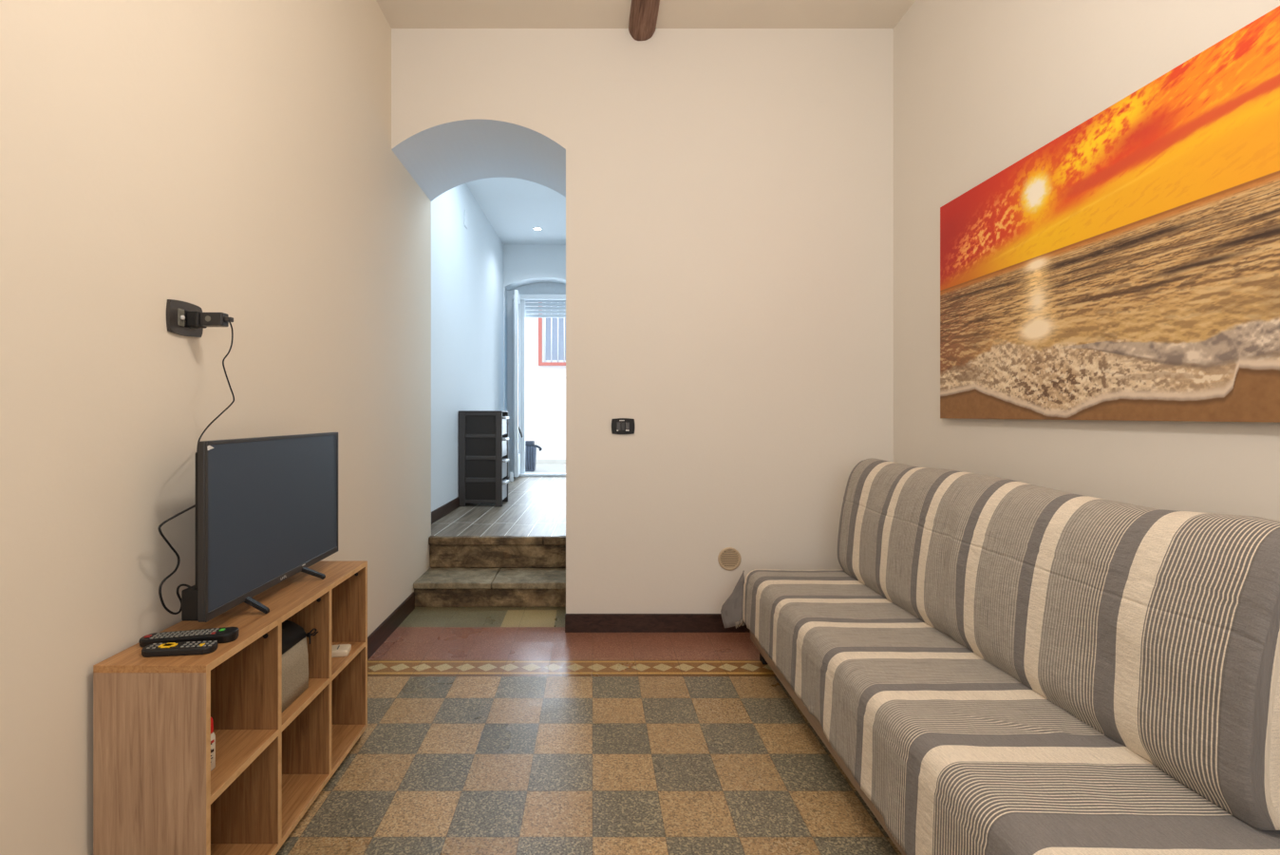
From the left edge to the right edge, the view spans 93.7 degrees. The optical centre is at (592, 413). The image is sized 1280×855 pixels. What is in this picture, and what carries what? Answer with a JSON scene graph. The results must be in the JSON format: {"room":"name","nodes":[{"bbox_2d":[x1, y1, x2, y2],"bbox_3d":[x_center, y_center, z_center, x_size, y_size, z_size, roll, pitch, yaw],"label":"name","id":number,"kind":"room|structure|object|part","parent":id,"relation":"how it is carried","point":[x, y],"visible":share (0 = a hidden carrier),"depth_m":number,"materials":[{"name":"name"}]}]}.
{"room":"living room","nodes":[
{"label":"living room","id":0,"kind":"room"},
{"bbox_2d":[0,0,431,854],"bbox_3d":[-1.195,-0.387,1.080,0.250,3.324,5.760,0,0,0],"label":"wall","id":1,"kind":"structure","parent":0,"point":[236,159],"depth_m":1.49,"materials":[{"name":"paint"}]},
{"bbox_2d":[166,299,203,337],"bbox_3d":[-1.062,-0.249,1.565,0.017,0.088,0.130,0,0,0],"label":"wall socket","id":2,"kind":"object","parent":1,"relation":"attached to","point":[176,310],"visible":0.86,"depth_m":1.54,"materials":[{"name":"black plastic"}]},
{"bbox_2d":[186,311,228,328],"bbox_3d":[-1.012,-0.248,1.574,0.092,0.040,0.038,0,0,0],"label":"charger","id":3,"kind":"object","parent":2,"relation":"attached to","point":[194,319],"visible":1,"depth_m":1.56,"materials":[{"name":"plastic"}]},
{"bbox_2d":[367,591,414,658],"bbox_3d":[-1.063,1.106,0.978,0.013,0.098,5.156,0,0,0],"label":"baseboard","id":4,"kind":"structure","parent":1,"relation":"attached to","point":[380,634],"depth_m":3.12,"materials":[{"name":"brown wood"}]},
{"bbox_2d":[431,183,503,511],"bbox_3d":[-1.305,-0.645,5.705,0.300,3.200,3.499,0,0,1],"label":"wall","id":5,"kind":"structure","parent":0,"point":[467,264],"depth_m":5.26,"materials":[{"name":"paint"}]},
{"bbox_2d":[431,496,459,524],"bbox_3d":[-1.148,0.759,5.705,0.013,0.085,3.491,0,0,1],"label":"baseboard","id":6,"kind":"structure","parent":5,"relation":"attached to","point":[437,514],"depth_m":4.72,"materials":[{"name":"brown wood"}]},
{"bbox_2d":[464,209,468,228],"bbox_3d":[-1.155,-1.775,5.460,0.012,0.140,0.100,0,0,0],"label":"junction cover","id":7,"kind":"object","parent":5,"relation":"attached to","point":[465,213],"visible":1,"depth_m":5.45,"materials":[{"name":"white paint"}]},
{"bbox_2d":[431,476,565,537],"bbox_3d":[-0.200,0.869,5.975,2.600,0.133,4.090,0,0,0],"label":"floor","id":8,"kind":"structure","parent":0,"point":[536,506],"depth_m":4.74,"materials":[{"name":"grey wood"}]},
{"bbox_2d":[458,410,508,507],"bbox_3d":[-0.957,0.386,5.349,0.412,0.832,0.346,0,0,0],"label":"drawer unit","id":9,"kind":"object","parent":8,"relation":"on","point":[483,438],"visible":1,"depth_m":5.20,"materials":[{"name":"plastic"}]},
{"bbox_3d":[-1.134,0.392,5.201,0.059,0.820,0.031,0,0,0],"label":"corner post","id":10,"kind":"part","parent":9,"relation":"part of","materials":[{"name":"plastic"}]},
{"bbox_3d":[-0.972,-0.004,5.196,0.271,0.032,0.022,0,0,2],"label":"rail","id":11,"kind":"part","parent":9,"relation":"part of","materials":[{"name":"plastic"}]},
{"bbox_3d":[-0.972,0.189,5.196,0.271,0.033,0.022,0,0,2],"label":"rail","id":12,"kind":"part","parent":9,"relation":"part of","materials":[{"name":"plastic"}]},
{"bbox_3d":[-0.972,0.379,5.196,0.271,0.034,0.022,0,0,2],"label":"rail","id":13,"kind":"part","parent":9,"relation":"part of","materials":[{"name":"plastic"}]},
{"bbox_3d":[-0.972,0.570,5.196,0.271,0.036,0.022,0,0,2],"label":"rail","id":14,"kind":"part","parent":9,"relation":"part of","materials":[{"name":"plastic"}]},
{"bbox_3d":[-0.972,0.758,5.196,0.271,0.028,0.022,0,0,2],"label":"rail","id":15,"kind":"part","parent":9,"relation":"part of","materials":[{"name":"plastic"}]},
{"bbox_3d":[-0.974,0.382,5.200,0.278,0.760,0.006,0,0,2],"label":"panel","id":16,"kind":"part","parent":9,"relation":"part of","materials":[{"name":"black plastic"}]},
{"bbox_3d":[-0.969,-0.024,5.349,0.388,0.012,0.346,0,0,0],"label":"panel","id":17,"kind":"part","parent":9,"relation":"part of","materials":[{"name":"plastic"}]},
{"bbox_3d":[-0.812,0.392,5.191,0.056,0.820,0.031,0,0,0],"label":"corner post","id":18,"kind":"part","parent":9,"relation":"part of","materials":[{"name":"plastic"}]},
{"bbox_3d":[-0.962,0.102,5.348,0.359,0.165,0.277,0,0,0],"label":"drawer","id":19,"kind":"part","parent":9,"relation":"part of","materials":[{"name":"plastic"}]},
{"bbox_3d":[-0.962,0.292,5.348,0.359,0.165,0.277,0,0,0],"label":"drawer","id":20,"kind":"part","parent":9,"relation":"part of","materials":[{"name":"plastic"}]},
{"bbox_3d":[-0.962,0.483,5.348,0.359,0.165,0.277,0,0,0],"label":"drawer","id":21,"kind":"part","parent":9,"relation":"part of","materials":[{"name":"plastic"}]},
{"bbox_3d":[-0.962,0.674,5.348,0.359,0.165,0.277,0,0,0],"label":"drawer","id":22,"kind":"part","parent":9,"relation":"part of","materials":[{"name":"plastic"}]},
{"bbox_3d":[-0.803,0.392,5.496,0.056,0.820,0.031,0,0,0],"label":"corner post","id":23,"kind":"part","parent":9,"relation":"part of","materials":[{"name":"plastic"}]},
{"bbox_2d":[508,471,513,481],"bbox_3d":[-0.965,0.745,7.120,0.060,0.115,0.060,0,0,0],"label":"door stop","id":24,"kind":"object","parent":8,"relation":"on","point":[511,478],"visible":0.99,"depth_m":7.10,"materials":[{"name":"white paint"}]},
{"bbox_2d":[431,566,565,567],"bbox_3d":[-0.200,1.110,5.991,2.600,0.330,4.058,0,0,0],"label":"wall","id":25,"kind":"structure","parent":0,"point":[431,567],"depth_m":3.96,"materials":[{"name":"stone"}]},
{"bbox_2d":[466,177,565,244],"bbox_3d":[-0.200,-2.185,5.705,2.600,0.150,3.490,0,0,0],"label":"ceiling","id":26,"kind":"structure","parent":0,"point":[512,206],"depth_m":6.20,"materials":[{"name":"paint"}]},
{"bbox_2d":[531,226,543,230],"bbox_3d":[-0.626,-2.106,6.800,0.120,0.008,0.120,0,0,0],"label":"recessed light","id":27,"kind":"object","parent":26,"relation":"in","point":[533,228],"visible":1,"depth_m":6.78,"materials":[{"name":"white paint"}]},
{"bbox_2d":[503,244,565,411],"bbox_3d":[-0.200,-0.695,7.735,2.600,3.300,0.570,0,0,0],"label":"wall","id":28,"kind":"structure","parent":0,"point":[522,264],"depth_m":7.45,"materials":[{"name":"paint"}]},
{"bbox_2d":[507,282,565,476],"bbox_3d":[-0.602,-0.450,7.521,0.984,2.504,0.559,0,0,0],"label":"door frame","id":29,"kind":"structure","parent":28,"relation":"in","point":[517,297],"depth_m":7.70,"materials":[{"name":"white paint"}]},
{"bbox_3d":[-0.602,-1.619,7.747,0.984,0.167,0.025,0,0,0],"label":"transom panel","id":30,"kind":"part","parent":29,"relation":"part of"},
{"bbox_2d":[525,300,565,317],"bbox_3d":[-0.600,-1.443,7.867,0.920,0.346,0.015,0,0,0],"label":"roller shutter","id":31,"kind":"object","parent":28,"relation":"attached to","point":[526,304],"visible":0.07,"depth_m":7.86,"materials":[{"name":"white plastic"}]},
{"bbox_2d":[275,606,902,854],"bbox_3d":[0.265,1.215,1.180,2.670,0.120,5.560,0,0,0],"label":"floor","id":32,"kind":"structure","parent":0,"point":[490,730],"depth_m":2.02,"materials":[{"name":"tile"}]},
{"bbox_2d":[93,560,367,854],"bbox_3d":[-0.935,0.843,1.712,0.243,0.625,0.901,0,0,0],"label":"shelf unit","id":33,"kind":"object","parent":32,"relation":"on","point":[156,789],"visible":0.94,"depth_m":1.55,"materials":[{"name":"brown wood"}]},
{"bbox_3d":[-0.934,0.830,1.268,0.239,0.568,0.013,0,0,0],"label":"panel","id":34,"kind":"part","parent":33,"relation":"part of","materials":[{"name":"brown wood"}]},
{"bbox_2d":[141,640,218,657],"bbox_3d":[-0.918,0.521,1.332,0.150,0.018,0.046,0,0,-7],"label":"remote control","id":35,"kind":"object","parent":33,"relation":"on","point":[185,648],"visible":1,"depth_m":1.32,"materials":[{"name":"plastic"}]},
{"bbox_2d":[138,626,239,647],"bbox_3d":[-0.938,0.518,1.394,0.205,0.024,0.050,0,0,-9],"label":"remote control","id":36,"kind":"object","parent":33,"relation":"on","point":[225,634],"visible":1,"depth_m":1.38,"materials":[{"name":"black plastic"}]},
{"bbox_2d":[210,716,215,770],"bbox_3d":[-0.886,0.758,1.375,0.034,0.117,0.033,0,0,0],"label":"bottle","id":37,"kind":"object","parent":33,"relation":"on","point":[213,735],"visible":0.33,"depth_m":1.37,"materials":[{"name":"plastic"}]},
{"bbox_3d":[-0.934,0.538,1.712,0.239,0.016,0.901,0,0,0],"label":"panel","id":38,"kind":"part","parent":33,"relation":"part of","materials":[{"name":"brown wood"}]},
{"bbox_3d":[-0.933,0.825,1.413,0.234,0.016,0.276,0,0,0],"label":"shelf","id":39,"kind":"part","parent":33,"relation":"part of","materials":[{"name":"brown wood"}]},
{"bbox_2d":[157,432,338,621],"bbox_3d":[-0.935,0.296,1.766,0.147,0.465,0.759,0,0,0],"label":"television","id":40,"kind":"object","parent":33,"relation":"on","point":[267,507],"visible":1,"depth_m":1.63,"materials":[{"name":"plastic"}]},
{"bbox_3d":[-0.974,0.348,1.422,0.070,0.274,0.071,0,0,0],"label":"power cord","id":41,"kind":"part","parent":40,"relation":"part of","materials":[{"name":"rubber"}]},
{"bbox_2d":[196,317,234,451],"bbox_3d":[-0.956,-0.077,1.512,0.020,0.356,0.148,0,0,0],"label":"cable","id":42,"kind":"object","parent":40,"relation":"attached to","point":[226,319],"visible":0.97,"depth_m":1.56,"materials":[{"name":"plastic"}]},
{"bbox_3d":[-0.934,1.122,1.712,0.239,0.016,0.901,0,0,0],"label":"panel","id":43,"kind":"part","parent":33,"relation":"part of","materials":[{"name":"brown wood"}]},
{"bbox_2d":[282,620,318,712],"bbox_3d":[-0.887,0.707,1.699,0.107,0.220,0.257,0,0,0],"label":"pouch","id":44,"kind":"object","parent":33,"relation":"on","point":[294,647],"visible":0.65,"depth_m":1.71,"materials":[{"name":"grey fabric"}]},
{"bbox_3d":[-0.933,0.825,1.710,0.234,0.016,0.285,0,0,0],"label":"shelf","id":45,"kind":"part","parent":33,"relation":"part of","materials":[{"name":"brown wood"}]},
{"bbox_2d":[331,643,351,657],"bbox_3d":[-0.900,0.804,2.030,0.145,0.024,0.060,0,0,-12],"label":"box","id":46,"kind":"object","parent":33,"relation":"on","point":[342,649],"visible":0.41,"depth_m":2.02,"materials":[{"name":"beige plastic"}]},
{"bbox_3d":[-0.933,0.825,2.007,0.234,0.016,0.279,0,0,0],"label":"shelf","id":47,"kind":"part","parent":33,"relation":"part of","materials":[{"name":"brown wood"}]},
{"bbox_3d":[-0.934,0.830,2.155,0.239,0.568,0.016,0,0,0],"label":"panel","id":48,"kind":"part","parent":33,"relation":"part of","materials":[{"name":"brown wood"}]},
{"bbox_2d":[413,567,565,606],"bbox_3d":[-0.606,1.078,3.735,0.927,0.154,0.356,0,0,0],"label":"stone step","id":49,"kind":"structure","parent":32,"relation":"on","point":[436,587],"depth_m":3.58,"materials":[{"name":"brown stone"}]},
{"bbox_2d":[428,535,565,567],"bbox_3d":[-0.606,0.902,3.921,0.927,0.205,0.053,0,0,0],"label":"stone step","id":50,"kind":"structure","parent":49,"relation":"on","point":[459,551],"depth_m":3.92,"materials":[{"name":"brown stone"}]},
{"bbox_2d":[750,630,905,854],"bbox_3d":[1.156,0.688,1.942,0.808,0.935,1.935,0,0,0],"label":"sofa","id":51,"kind":"object","parent":32,"relation":"on","point":[764,658],"visible":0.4,"depth_m":1.99,"materials":[{"name":"fabric"}]},
{"bbox_3d":[0.810,1.113,2.785,0.050,0.085,0.050,0,0,0],"label":"leg","id":52,"kind":"part","parent":51,"relation":"part of","materials":[{"name":"rubber"}]},
{"bbox_2d":[720,568,1279,854],"bbox_3d":[1.068,0.903,1.948,0.865,0.309,2.037,0,0,0],"label":"sofa cover","id":53,"kind":"object","parent":51,"relation":"on","point":[955,754],"visible":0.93,"depth_m":1.42,"materials":[{"name":"fabric"}]},
{"bbox_2d":[837,458,1279,829],"bbox_3d":[1.340,0.481,1.968,0.344,0.547,1.846,0,0,0],"label":"cushion","id":54,"kind":"object","parent":51,"relation":"on","point":[1157,630],"visible":1,"depth_m":1.40,"materials":[{"name":"fabric"}]},
{"bbox_2d":[391,28,893,613],"bbox_3d":[0.265,-0.460,3.570,2.670,3.470,0.780,0,0,0],"label":"wall","id":55,"kind":"structure","parent":0,"point":[729,205],"depth_m":3.18,"materials":[{"name":"paint"}]},
{"bbox_2d":[611,417,634,433],"bbox_3d":[0.162,0.064,3.173,0.124,0.086,0.014,0,0,0],"label":"wall switch","id":56,"kind":"object","parent":55,"relation":"attached to","point":[619,425],"visible":1,"depth_m":3.17,"materials":[{"name":"black plastic"}]},
{"bbox_2d":[564,613,750,632],"bbox_3d":[0.728,1.107,3.173,1.745,0.096,0.014,0,0,0],"label":"baseboard","id":57,"kind":"structure","parent":55,"relation":"attached to","point":[574,622],"depth_m":3.17,"materials":[{"name":"brown wood"}]},
{"bbox_2d":[717,546,741,570],"bbox_3d":[0.728,0.768,3.175,0.122,0.122,0.009,0,0,0],"label":"air vent","id":58,"kind":"object","parent":55,"relation":"in","point":[729,558],"visible":1,"depth_m":3.17,"materials":[{"name":"beige plastic"}]},
{"bbox_2d":[376,0,915,28],"bbox_3d":[0.265,-2.124,0.690,3.070,0.150,4.980,0,0,0],"label":"ceiling","id":59,"kind":"structure","parent":0,"point":[399,13],"depth_m":3.06,"materials":[{"name":"paint"}]},
{"bbox_2d":[628,0,659,40],"bbox_3d":[0.261,-2.062,0.805,0.156,0.171,4.810,0,0,0],"label":"ceiling beam","id":60,"kind":"structure","parent":59,"relation":"attached to","point":[644,13],"depth_m":3.02,"materials":[{"name":"brown wood"}]},
{"bbox_2d":[893,0,1279,520],"bbox_3d":[1.700,-0.387,1.090,0.200,3.324,5.780,0,0,0],"label":"wall","id":61,"kind":"structure","parent":0,"point":[980,86],"depth_m":2.20,"materials":[{"name":"paint"}]},
{"bbox_2d":[940,5,1279,422],"bbox_3d":[1.585,-0.457,1.902,0.028,0.952,1.600,0,0,0],"label":"print","id":62,"kind":"object","parent":61,"relation":"attached to","point":[1126,267],"visible":1,"depth_m":1.73},
{"label":"outside","id":63,"kind":"structure","parent":0,"visible":0},
{"bbox_2d":[525,463,565,472],"bbox_3d":[0.000,0.940,9.010,9.000,0.230,1.980,0,0,0],"label":"ground","id":64,"kind":"structure","parent":63,"point":[539,467],"depth_m":9.04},
{"bbox_2d":[525,440,542,470],"bbox_3d":[-0.894,0.607,8.695,0.332,0.433,0.230,0,0,0],"label":"bin","id":65,"kind":"object","parent":64,"relation":"on","point":[530,446],"visible":0.76,"depth_m":8.60,"materials":[{"name":"plastic"}]},
{"bbox_3d":[-0.955,0.422,8.700,0.210,0.065,0.220,0,0,0],"label":"bin lid","id":66,"kind":"part","parent":65,"relation":"part of","materials":[{"name":"plastic"}]},
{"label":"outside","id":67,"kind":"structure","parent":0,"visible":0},
{"bbox_2d":[525,301,565,459],"bbox_3d":[0.000,-1.345,10.100,9.000,5.400,0.200,0,0,0],"label":"wall","id":68,"kind":"structure","parent":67,"point":[545,397],"depth_m":10.00,"materials":[{"name":"paint"}]},
{"bbox_2d":[536,459,565,463],"bbox_3d":[0.000,0.790,9.980,9.000,0.070,0.040,0,0,0],"label":"trim","id":69,"kind":"structure","parent":68,"relation":"attached to","point":[537,461],"depth_m":9.96,"materials":[{"name":"white"}]},
{"bbox_2d":[538,301,565,365],"bbox_3d":[-0.400,-1.377,9.964,1.000,1.135,0.068,0,0,0],"label":"window","id":70,"kind":"structure","parent":68,"relation":"in","point":[552,330],"depth_m":9.97,"materials":[{"name":"red paint"}]},
{"bbox_3d":[-0.400,-1.377,9.980,0.880,1.035,0.010,0,0,0],"label":"pane","id":71,"kind":"part","parent":70,"relation":"part of","materials":[{"name":"clear glass"}]}
]}

